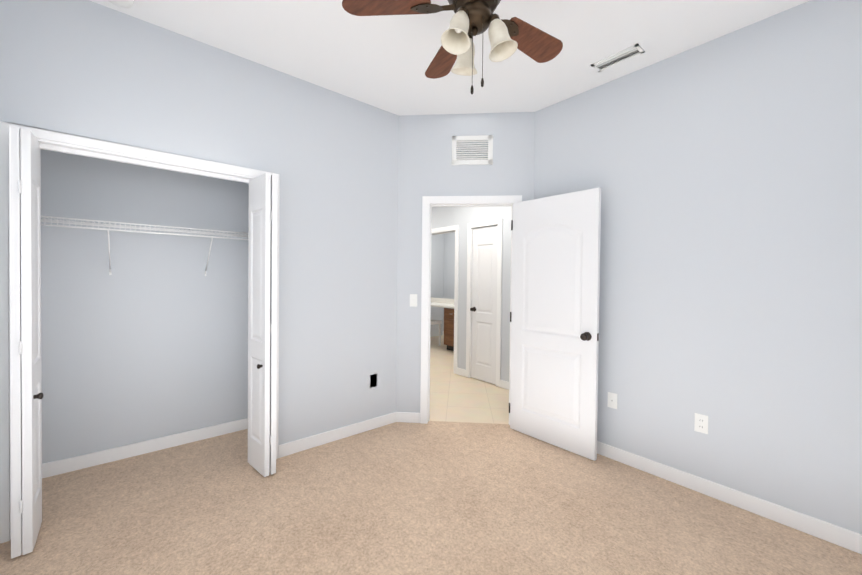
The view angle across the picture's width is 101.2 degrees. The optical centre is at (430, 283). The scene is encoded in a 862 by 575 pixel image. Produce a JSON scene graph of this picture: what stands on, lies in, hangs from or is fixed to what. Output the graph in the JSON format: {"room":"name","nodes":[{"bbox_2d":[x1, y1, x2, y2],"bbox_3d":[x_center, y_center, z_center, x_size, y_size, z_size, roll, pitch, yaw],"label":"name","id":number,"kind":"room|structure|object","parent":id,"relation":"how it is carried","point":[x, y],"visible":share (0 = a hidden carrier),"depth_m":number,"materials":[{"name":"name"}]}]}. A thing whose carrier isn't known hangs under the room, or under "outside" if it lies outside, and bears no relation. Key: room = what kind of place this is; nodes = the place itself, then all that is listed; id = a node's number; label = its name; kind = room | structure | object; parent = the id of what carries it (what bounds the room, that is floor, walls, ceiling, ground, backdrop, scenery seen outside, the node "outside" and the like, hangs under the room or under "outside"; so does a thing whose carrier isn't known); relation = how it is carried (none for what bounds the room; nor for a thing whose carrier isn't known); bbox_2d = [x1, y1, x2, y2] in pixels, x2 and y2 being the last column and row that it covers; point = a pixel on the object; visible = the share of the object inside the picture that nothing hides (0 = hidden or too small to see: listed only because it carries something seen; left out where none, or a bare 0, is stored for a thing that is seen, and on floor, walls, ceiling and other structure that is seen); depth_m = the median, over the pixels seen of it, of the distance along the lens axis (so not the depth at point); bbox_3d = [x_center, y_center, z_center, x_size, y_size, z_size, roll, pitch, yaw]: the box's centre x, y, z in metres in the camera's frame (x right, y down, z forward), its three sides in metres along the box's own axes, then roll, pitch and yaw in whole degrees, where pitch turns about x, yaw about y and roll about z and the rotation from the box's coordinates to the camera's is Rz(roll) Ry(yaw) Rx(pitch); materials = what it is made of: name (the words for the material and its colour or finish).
{"room":"empty bedroom","nodes":[
{"label":"empty bedroom","id":0,"kind":"room"},
{"bbox_2d":[41,149,248,463],"bbox_3d":[-1.957,-0.136,2.508,1.740,2.850,0.700,0,1,-40],"label":"wall","id":1,"kind":"structure","parent":0,"point":[147,339],"depth_m":2.63,"materials":[{"name":"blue paint"}]},
{"bbox_2d":[41,216,247,275],"bbox_3d":[-2.010,-0.235,2.570,1.511,0.355,0.315,0,1,-40],"label":"wire closet shelf","id":2,"kind":"object","parent":1,"relation":"attached to","point":[130,227],"visible":0.83,"depth_m":2.45,"materials":[{"name":"white metal"}]},
{"bbox_2d":[42,418,247,478],"bbox_3d":[-2.124,1.237,2.706,1.528,0.095,0.017,0,1,-40],"label":"baseboard","id":3,"kind":"structure","parent":1,"relation":"attached to","point":[53,468],"depth_m":2.64,"materials":[{"name":"white wood"}]},
{"bbox_2d":[0,0,398,444],"bbox_3d":[-1.337,-0.130,2.503,2.680,2.850,0.110,0,1,-40],"label":"wall","id":4,"kind":"structure","parent":0,"point":[88,68],"depth_m":2.65,"materials":[{"name":"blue paint"}]},
{"bbox_2d":[8,126,43,558],"bbox_3d":[-2.013,0.278,1.773,0.303,2.018,0.103,1,1,44],"label":"bifold door","id":5,"kind":"structure","parent":4,"relation":"in","point":[26,395],"depth_m":1.67,"materials":[{"name":"white wood"}]},
{"bbox_2d":[0,121,279,543],"bbox_3d":[-1.671,0.247,2.221,1.343,2.097,0.124,0,1,-40],"label":"trim","id":6,"kind":"structure","parent":4,"relation":"attached to","point":[51,140],"depth_m":1.85,"materials":[{"name":"white wood"}]},
{"bbox_2d":[248,173,276,476],"bbox_3d":[-1.164,0.278,2.463,0.133,2.018,0.303,0,1,-40],"label":"bifold door","id":7,"kind":"structure","parent":4,"relation":"in","point":[262,295],"depth_m":2.39,"materials":[{"name":"white wood"}]},
{"bbox_2d":[278,412,401,457],"bbox_3d":[-0.725,1.248,2.972,1.071,0.095,0.015,0,1,-40],"label":"baseboard","id":8,"kind":"structure","parent":4,"relation":"attached to","point":[292,447],"depth_m":2.92,"materials":[{"name":"white wood"}]},
{"bbox_2d":[0,421,861,574],"bbox_3d":[-0.117,1.343,1.793,3.620,0.050,4.220,0,1,-40],"label":"floor carpet","id":9,"kind":"object","parent":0,"point":[438,498],"visible":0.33,"depth_m":1.99,"materials":[{"name":"beige carpet"}]},
{"bbox_2d":[90,0,809,115],"bbox_3d":[0.331,-1.605,3.813,7.300,0.100,7.200,0,1,-40],"label":"ceiling","id":10,"kind":"structure","parent":0,"point":[382,62],"depth_m":2.24,"materials":[{"name":"white paint"}]},
{"bbox_2d":[108,0,133,7],"bbox_3d":[-1.679,-1.532,1.900,0.132,0.036,0.132,0,1,-40],"label":"smoke detector","id":11,"kind":"object","parent":10,"relation":"attached to","point":[125,3],"visible":1,"depth_m":1.92,"materials":[{"name":"white plastic"}]},
{"bbox_2d":[342,0,562,93],"bbox_3d":[0.219,-1.154,1.508,1.050,0.742,1.070,0,1,-40],"label":"ceiling fan","id":12,"kind":"object","parent":10,"relation":"hanging from","point":[470,19],"visible":1,"depth_m":1.50,"materials":[{"name":"brown wood"}]},
{"bbox_2d":[591,43,644,71],"bbox_3d":[1.260,-1.522,2.400,0.120,0.010,0.300,0,1,-40],"label":"ceiling vent","id":13,"kind":"object","parent":10,"relation":"in","point":[635,50],"visible":1,"depth_m":2.39,"materials":[{"name":"white plastic"}]},
{"bbox_2d":[396,112,534,412],"bbox_3d":[0.307,-0.123,3.303,1.277,2.850,0.110,1,1,5],"label":"wall","id":14,"kind":"structure","parent":0,"point":[426,167],"depth_m":3.26,"materials":[{"name":"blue paint"}]},
{"bbox_2d":[410,294,416,306],"bbox_3d":[-0.162,0.157,3.288,0.052,0.115,0.052,0,1,-40],"label":"switch plate","id":15,"kind":"object","parent":14,"relation":"attached to","point":[413,300],"visible":1,"depth_m":3.29,"materials":[{"name":"white plastic"}]},
{"bbox_2d":[420,195,521,424],"bbox_3d":[0.364,0.252,3.303,0.900,2.100,0.142,1,1,5],"label":"door frame","id":16,"kind":"structure","parent":14,"relation":"attached to","point":[429,203],"depth_m":3.27,"materials":[{"name":"white wood"}]},
{"bbox_2d":[452,135,492,164],"bbox_3d":[0.375,-1.212,3.223,0.372,0.262,0.012,1,1,5],"label":"air vent","id":17,"kind":"object","parent":14,"relation":"in","point":[472,150],"visible":1,"depth_m":3.22,"materials":[{"name":"white plastic"}]},
{"bbox_2d":[509,188,600,460],"bbox_3d":[0.985,0.299,2.907,0.179,2.017,0.768,0,1,-40],"label":"bedroom door","id":18,"kind":"structure","parent":14,"relation":"in","point":[554,317],"depth_m":2.84,"materials":[{"name":"white wood"}]},
{"bbox_2d":[429,335,508,423],"bbox_3d":[1.177,1.336,4.596,5.000,0.076,7.200,0,1,-40],"label":"floor","id":19,"kind":"structure","parent":0,"point":[456,397],"depth_m":4.09,"materials":[{"name":"beige tile"}]},
{"bbox_2d":[431,319,441,345],"bbox_3d":[-0.077,0.787,7.126,0.420,0.920,0.420,0,1,-40],"label":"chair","id":20,"kind":"object","parent":19,"relation":"on","point":[433,322],"visible":0.12,"depth_m":7.09,"materials":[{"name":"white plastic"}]},
{"bbox_2d":[431,297,453,350],"bbox_3d":[0.389,0.739,6.924,0.590,1.031,2.010,0,1,-40],"label":"bathroom vanity","id":21,"kind":"object","parent":19,"relation":"on","point":[446,304],"visible":0.17,"depth_m":6.62,"materials":[{"name":"brown wood"}]},
{"bbox_2d":[430,206,510,381],"bbox_3d":[0.547,-0.142,4.881,0.110,2.850,5.920,0,1,-40],"label":"wall","id":22,"kind":"structure","parent":0,"point":[442,265],"depth_m":4.93,"materials":[{"name":"white paint"}]},
{"bbox_2d":[432,218,508,389],"bbox_3d":[1.315,0.233,5.541,2.166,2.106,5.700,0,1,-40],"label":"door frame","id":23,"kind":"structure","parent":22,"relation":"attached to","point":[470,228],"depth_m":4.80,"materials":[{"name":"white wood"}]},
{"bbox_2d":[470,225,497,383],"bbox_3d":[0.684,0.273,4.626,0.107,2.019,0.445,0,1,-40],"label":"closet door","id":24,"kind":"structure","parent":22,"relation":"in","point":[483,309],"depth_m":4.64,"materials":[{"name":"white wood"}]},
{"bbox_2d":[534,0,861,533],"bbox_3d":[1.767,-0.094,2.284,0.110,2.850,2.580,0,1,-40],"label":"wall","id":25,"kind":"structure","parent":0,"point":[724,173],"depth_m":2.12,"materials":[{"name":"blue paint"}]},
{"bbox_2d":[607,392,616,408],"bbox_3d":[1.363,0.881,2.665,0.014,0.115,0.070,0,1,-40],"label":"electrical outlet","id":26,"kind":"object","parent":25,"relation":"attached to","point":[612,400],"visible":1,"depth_m":2.67,"materials":[{"name":"white plastic"}]},
{"bbox_2d":[694,413,707,433],"bbox_3d":[1.718,0.891,2.252,0.007,0.115,0.070,0,1,-40],"label":"electrical outlet","id":27,"kind":"object","parent":25,"relation":"attached to","point":[701,423],"visible":1,"depth_m":2.25,"materials":[{"name":"white plastic"}]},
{"bbox_2d":[597,441,861,553],"bbox_3d":[1.658,1.282,2.320,0.018,0.095,2.481,0,1,-40],"label":"baseboard","id":28,"kind":"structure","parent":25,"relation":"attached to","point":[831,533],"depth_m":2.09,"materials":[{"name":"white"}]}
]}

